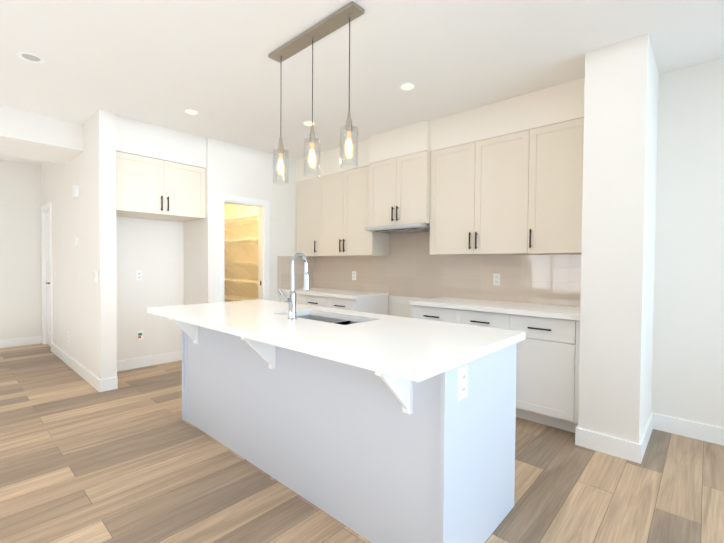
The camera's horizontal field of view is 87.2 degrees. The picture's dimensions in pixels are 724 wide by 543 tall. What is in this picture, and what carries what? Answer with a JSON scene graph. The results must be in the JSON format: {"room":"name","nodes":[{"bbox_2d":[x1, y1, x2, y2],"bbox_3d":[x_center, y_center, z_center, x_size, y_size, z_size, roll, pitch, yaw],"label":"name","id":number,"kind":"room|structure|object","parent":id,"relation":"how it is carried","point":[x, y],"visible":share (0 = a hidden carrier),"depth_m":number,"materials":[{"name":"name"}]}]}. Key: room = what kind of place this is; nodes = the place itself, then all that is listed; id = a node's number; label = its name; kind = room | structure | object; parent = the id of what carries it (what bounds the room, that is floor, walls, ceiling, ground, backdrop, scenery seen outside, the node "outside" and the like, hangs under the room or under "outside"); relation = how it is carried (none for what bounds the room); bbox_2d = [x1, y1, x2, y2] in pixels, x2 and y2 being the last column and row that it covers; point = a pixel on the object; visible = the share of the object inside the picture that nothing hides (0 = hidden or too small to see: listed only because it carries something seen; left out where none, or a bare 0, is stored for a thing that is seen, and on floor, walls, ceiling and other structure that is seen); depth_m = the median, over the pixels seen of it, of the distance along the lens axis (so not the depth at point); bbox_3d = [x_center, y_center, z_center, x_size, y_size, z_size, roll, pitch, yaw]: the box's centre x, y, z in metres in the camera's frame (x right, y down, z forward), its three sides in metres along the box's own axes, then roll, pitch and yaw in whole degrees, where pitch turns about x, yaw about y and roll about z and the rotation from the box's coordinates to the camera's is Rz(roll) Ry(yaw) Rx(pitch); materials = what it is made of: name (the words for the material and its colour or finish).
{"room":"kitchen","nodes":[
{"label":"kitchen","id":0,"kind":"room"},
{"bbox_2d":[0,160,41,339],"bbox_3d":[-6.796,-0.230,3.937,0.120,2.740,5.640,1,2,42],"label":"wall","id":1,"kind":"structure","parent":0,"point":[20,259],"depth_m":5.69,"materials":[{"name":"paint"}]},
{"bbox_2d":[0,336,41,347],"bbox_3d":[-6.797,1.082,3.862,0.030,0.120,5.500,1,2,42],"label":"baseboard","id":2,"kind":"structure","parent":1,"relation":"attached to","point":[5,343],"depth_m":5.70,"materials":[{"name":"white wood"}]},
{"bbox_2d":[41,109,116,378],"bbox_3d":[-3.699,-0.226,4.836,3.250,2.740,0.140,1,2,42],"label":"wall","id":3,"kind":"structure","parent":0,"point":[84,310],"depth_m":3.99,"materials":[{"name":"paint"}]},
{"bbox_2d":[41,202,52,351],"bbox_3d":[-4.586,0.071,5.637,0.770,2.100,0.156,1,2,42],"label":"door frame","id":4,"kind":"structure","parent":3,"relation":"attached to","point":[48,207],"depth_m":5.79,"materials":[{"name":"white wood"}]},
{"bbox_2d":[45,211,50,346],"bbox_3d":[-4.620,0.111,5.601,0.590,1.998,0.096,1,2,42],"label":"hall door","id":5,"kind":"structure","parent":3,"relation":"in","point":[47,225],"depth_m":5.72,"materials":[{"name":"white wood"}]},
{"bbox_2d":[73,185,78,197],"bbox_3d":[-3.128,-0.879,4.187,0.240,0.148,0.037,1,2,42],"label":"thermostat","id":6,"kind":"object","parent":3,"relation":"attached to","point":[75,191],"depth_m":4.23,"materials":[{"name":"white plastic"}]},
{"bbox_2d":[75,237,78,245],"bbox_3d":[-3.111,-0.329,4.179,0.143,0.092,0.037,1,2,42],"label":"thermostat","id":7,"kind":"object","parent":3,"relation":"attached to","point":[76,238],"depth_m":4.26,"materials":[{"name":"white plastic"}]},
{"bbox_2d":[52,343,103,391],"bbox_3d":[-3.452,1.093,4.525,2.444,0.120,0.014,1,2,42],"label":"baseboard","id":8,"kind":"structure","parent":3,"relation":"attached to","point":[92,379],"depth_m":4.22,"materials":[{"name":"white wood"}]},
{"bbox_2d":[94,270,97,281],"bbox_3d":[-2.660,0.043,3.793,0.120,0.118,0.008,1,2,42],"label":"light switch","id":9,"kind":"object","parent":3,"relation":"attached to","point":[95,276],"depth_m":3.78,"materials":[{"name":"white plastic"}]},
{"bbox_2d":[116,216,183,360],"bbox_3d":[-2.684,-0.214,4.635,0.120,2.740,0.930,1,2,42],"label":"wall","id":10,"kind":"structure","parent":0,"point":[165,257],"depth_m":4.64,"materials":[{"name":"paint"}]},
{"bbox_2d":[135,270,141,279],"bbox_3d":[-2.676,0.047,4.557,0.007,0.118,0.072,1,2,42],"label":"outlet","id":11,"kind":"object","parent":10,"relation":"attached to","point":[138,275],"depth_m":4.55,"materials":[{"name":"white plastic"}]},
{"bbox_2d":[137,330,142,340],"bbox_3d":[-2.675,0.773,4.580,0.006,0.118,0.072,1,2,42],"label":"outlet","id":12,"kind":"object","parent":10,"relation":"attached to","point":[139,333],"depth_m":4.58,"materials":[{"name":"white plastic"}]},
{"bbox_2d":[117,351,181,371],"bbox_3d":[-2.641,1.096,4.621,0.014,0.120,0.940,1,2,42],"label":"baseboard","id":13,"kind":"structure","parent":10,"relation":"attached to","point":[122,365],"depth_m":4.65,"materials":[{"name":"white wood"}]},
{"bbox_2d":[184,219,202,304],"bbox_3d":[-2.864,-0.234,5.522,2.700,2.740,0.120,1,2,42],"label":"wall","id":14,"kind":"structure","parent":0,"point":[193,230],"depth_m":4.75,"materials":[{"name":"paint"}]},
{"bbox_2d":[203,137,306,302],"bbox_3d":[-1.316,-0.215,5.128,0.120,2.740,1.620,1,2,42],"label":"wall","id":15,"kind":"structure","parent":0,"point":[237,170],"depth_m":4.86,"materials":[{"name":"paint"}]},
{"bbox_2d":[218,193,269,301],"bbox_3d":[-1.535,0.109,4.885,0.136,2.100,0.720,1,2,42],"label":"door frame","id":16,"kind":"structure","parent":15,"relation":"attached to","point":[263,206],"depth_m":5.04,"materials":[{"name":"white wood"}]},
{"bbox_2d":[0,343,723,542],"bbox_3d":[-2.112,1.276,1.422,10.490,0.100,8.440,1,2,42],"label":"floor","id":17,"kind":"structure","parent":0,"point":[134,457],"depth_m":2.21,"materials":[{"name":"brown wood"}]},
{"bbox_2d":[278,291,313,304],"bbox_3d":[-0.733,0.722,5.293,0.536,0.868,0.588,1,2,42],"label":"base cabinet","id":18,"kind":"object","parent":17,"relation":"on","point":[300,295],"depth_m":4.95,"materials":[{"name":"white wood"}]},
{"bbox_2d":[306,291,361,307],"bbox_3d":[-0.402,0.731,4.992,0.596,0.868,0.588,1,2,42],"label":"base cabinet","id":19,"kind":"object","parent":17,"relation":"on","point":[320,298],"depth_m":4.70,"materials":[{"name":"white wood"}]},
{"bbox_2d":[147,299,524,542],"bbox_3d":[-0.415,0.760,2.535,2.560,0.910,1.020,1,2,42],"label":"kitchen island","id":20,"kind":"object","parent":17,"relation":"on","point":[375,428],"visible":1,"depth_m":1.84,"materials":[{"name":"white"}]},
{"bbox_2d":[279,253,309,319],"bbox_3d":[-0.435,0.092,2.450,0.060,0.428,0.242,1,2,42],"label":"faucet","id":21,"kind":"object","parent":20,"relation":"on","point":[291,300],"visible":1,"depth_m":2.43,"materials":[{"name":"silver metal"}]},
{"bbox_2d":[330,295,388,314],"bbox_3d":[-0.072,0.739,4.691,0.536,0.868,0.588,1,2,42],"label":"base cabinet","id":22,"kind":"object","parent":17,"relation":"on","point":[366,301],"depth_m":4.46,"materials":[{"name":"white wood"}]},
{"bbox_2d":[410,301,489,323],"bbox_3d":[0.889,0.764,3.816,0.545,0.868,0.588,1,2,42],"label":"base cabinet","id":23,"kind":"object","parent":17,"relation":"on","point":[442,311],"depth_m":3.57,"materials":[{"name":"white wood"}]},
{"bbox_2d":[462,301,541,416],"bbox_3d":[1.226,0.773,3.509,0.604,0.868,0.588,1,2,42],"label":"base cabinet","id":24,"kind":"object","parent":17,"relation":"on","point":[505,317],"depth_m":3.21,"materials":[{"name":"white wood"}]},
{"bbox_2d":[518,305,579,432],"bbox_3d":[1.581,0.782,3.186,0.595,0.868,0.588,1,2,42],"label":"base cabinet","id":25,"kind":"object","parent":17,"relation":"on","point":[547,372],"depth_m":2.93,"materials":[{"name":"white wood"}]},
{"bbox_2d":[0,0,723,165],"bbox_3d":[-2.091,-1.563,1.364,10.490,0.100,8.440,1,2,42],"label":"ceiling","id":26,"kind":"structure","parent":0,"point":[163,63],"depth_m":2.70,"materials":[{"name":"paint"}]},
{"bbox_2d":[17,52,44,63],"bbox_3d":[-2.386,-1.540,2.742,0.155,0.006,0.155,0,1,-3],"label":"recessed light","id":27,"kind":"object","parent":26,"relation":"in","point":[37,59],"depth_m":2.74,"materials":[{"name":"grey plastic"}]},
{"bbox_2d":[0,106,82,164],"bbox_3d":[-5.171,-1.415,2.345,0.880,0.280,5.500,1,2,42],"label":"header beam","id":28,"kind":"structure","parent":26,"relation":"attached to","point":[27,135],"depth_m":3.90,"materials":[{"name":"paint"}]},
{"bbox_2d":[116,115,205,167],"bbox_3d":[-2.395,-1.402,4.362,0.630,0.350,0.940,1,2,42],"label":"wall","id":29,"kind":"structure","parent":26,"relation":"attached to","point":[134,137],"depth_m":4.11,"materials":[{"name":"paint"}]},
{"bbox_2d":[116,151,205,221],"bbox_3d":[-2.384,-0.927,4.359,0.662,0.590,0.932,1,2,42],"label":"upper cabinet","id":30,"kind":"object","parent":29,"relation":"attached to","point":[152,188],"visible":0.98,"depth_m":4.14,"materials":[{"name":"beige wood"}]},
{"bbox_2d":[182,109,199,114],"bbox_3d":[-1.667,-1.555,3.710,0.155,0.006,0.155,0,1,-3],"label":"recessed light","id":31,"kind":"object","parent":26,"relation":"in","point":[187,111],"depth_m":3.70,"materials":[{"name":"grey plastic"}]},
{"bbox_2d":[302,121,316,126],"bbox_3d":[-0.554,-1.553,3.995,0.155,0.006,0.155,0,1,-3],"label":"recessed light","id":32,"kind":"object","parent":26,"relation":"in","point":[306,123],"depth_m":3.99,"materials":[{"name":"grey"}]},
{"bbox_2d":[268,1,363,184],"bbox_3d":[-0.326,-1.070,2.448,0.820,0.904,0.108,1,2,42],"label":"pendant light","id":33,"kind":"object","parent":26,"relation":"hanging from","point":[341,17],"visible":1,"depth_m":2.41,"materials":[{"name":"silver metal"}]},
{"bbox_2d":[398,82,416,90],"bbox_3d":[0.377,-1.529,3.147,0.155,0.006,0.155,0,1,-3],"label":"recessed light","id":34,"kind":"object","parent":26,"relation":"in","point":[406,86],"depth_m":3.14,"materials":[{"name":"grey"}]},
{"bbox_2d":[296,77,584,181],"bbox_3d":[0.520,-1.400,4.266,3.710,0.308,0.395,1,2,42],"label":"soffit","id":35,"kind":"structure","parent":26,"relation":"attached to","point":[560,103],"depth_m":3.65,"materials":[{"name":"paint"}]},
{"bbox_2d":[224,58,723,427],"bbox_3d":[0.903,-0.181,4.283,9.940,2.740,0.120,1,2,42],"label":"wall","id":36,"kind":"structure","parent":0,"point":[688,353],"depth_m":2.83,"materials":[{"name":"paint"}]},
{"bbox_2d":[224,214,257,300],"bbox_3d":[-1.897,0.075,6.498,2.568,2.004,0.379,1,2,42],"label":"pantry shelves","id":37,"kind":"object","parent":36,"relation":"attached to","point":[245,219],"visible":0.33,"depth_m":6.74,"materials":[{"name":"white wood"}]},
{"bbox_2d":[296,177,319,256],"bbox_3d":[-0.633,-0.745,5.365,0.541,1.060,0.331,1,2,42],"label":"upper cabinet","id":38,"kind":"object","parent":36,"relation":"attached to","point":[307,191],"depth_m":5.25,"materials":[{"name":"beige wood"}]},
{"bbox_2d":[320,170,347,256],"bbox_3d":[-0.299,-0.736,5.061,0.600,1.060,0.331,1,2,42],"label":"upper cabinet","id":39,"kind":"object","parent":36,"relation":"attached to","point":[332,214],"depth_m":4.90,"materials":[{"name":"beige wood"}]},
{"bbox_2d":[348,165,389,255],"bbox_3d":[0.034,-0.728,4.757,0.541,1.060,0.331,1,2,42],"label":"upper cabinet","id":40,"kind":"object","parent":36,"relation":"attached to","point":[361,242],"depth_m":4.60,"materials":[{"name":"beige wood"}]},
{"bbox_2d":[369,151,430,226],"bbox_3d":[0.493,-0.874,4.273,0.778,0.740,0.426,1,2,42],"label":"upper cabinet","id":41,"kind":"object","parent":36,"relation":"attached to","point":[399,190],"visible":0.85,"depth_m":4.10,"materials":[{"name":"beige wood"}]},
{"bbox_2d":[365,223,429,232],"bbox_3d":[0.471,-0.477,4.261,0.740,0.051,0.481,1,2,42],"label":"range hood","id":42,"kind":"object","parent":41,"relation":"attached to","point":[412,227],"visible":0.92,"depth_m":4.10,"materials":[{"name":"metal"}]},
{"bbox_2d":[278,231,580,306],"bbox_3d":[0.428,-0.074,4.202,3.706,0.762,0.638,1,2,42],"label":"tile backsplash","id":43,"kind":"structure","parent":36,"relation":"attached to","point":[409,266],"depth_m":4.21,"materials":[{"name":"beige tile"}]},
{"bbox_2d":[352,271,355,279],"bbox_3d":[-0.106,0.056,5.108,0.072,0.118,0.007,1,2,42],"label":"outlet","id":44,"kind":"object","parent":43,"relation":"attached to","point":[353,272],"depth_m":5.11,"materials":[{"name":"white plastic"}]},
{"bbox_2d":[493,274,500,285],"bbox_3d":[1.343,0.080,3.789,0.072,0.118,0.007,1,2,42],"label":"outlet","id":45,"kind":"object","parent":43,"relation":"attached to","point":[496,279],"depth_m":3.79,"materials":[{"name":"white plastic"}]},
{"bbox_2d":[429,140,480,254],"bbox_3d":[1.017,-0.702,3.863,0.551,1.060,0.331,1,2,42],"label":"upper cabinet","id":46,"kind":"object","parent":36,"relation":"attached to","point":[455,172],"depth_m":3.73,"materials":[{"name":"beige wood"}]},
{"bbox_2d":[481,128,536,254],"bbox_3d":[1.358,-0.693,3.552,0.610,1.060,0.331,1,2,42],"label":"upper cabinet","id":47,"kind":"object","parent":36,"relation":"attached to","point":[521,192],"depth_m":3.38,"materials":[{"name":"beige wood"}]},
{"bbox_2d":[537,117,583,253],"bbox_3d":[1.700,-0.684,3.241,0.552,1.060,0.331,1,2,42],"label":"upper cabinet","id":48,"kind":"object","parent":36,"relation":"attached to","point":[559,145],"depth_m":3.10,"materials":[{"name":"beige wood"}]},
{"bbox_2d":[656,414,723,445],"bbox_3d":[3.340,1.194,1.992,2.920,0.120,0.014,1,2,42],"label":"baseboard","id":49,"kind":"structure","parent":36,"relation":"attached to","point":[704,432],"depth_m":2.81,"materials":[{"name":"white wood"}]},
{"bbox_2d":[578,33,658,443],"bbox_3d":[1.906,-0.144,2.808,0.350,2.740,0.710,1,2,42],"label":"pillar","id":50,"kind":"structure","parent":0,"point":[621,91],"depth_m":2.55,"materials":[{"name":"paint"}]},
{"bbox_2d":[575,425,639,461],"bbox_3d":[1.644,1.169,2.583,0.344,0.120,0.024,1,2,42],"label":"baseboard","id":51,"kind":"structure","parent":50,"relation":"attached to","point":[619,448],"depth_m":2.56,"materials":[{"name":"white wood"}]},
{"bbox_2d":[636,413,655,463],"bbox_3d":[2.013,1.170,2.693,0.014,0.120,0.684,1,2,42],"label":"baseboard","id":52,"kind":"structure","parent":50,"relation":"attached to","point":[651,424],"depth_m":2.65,"materials":[{"name":"white wood"}]}
]}

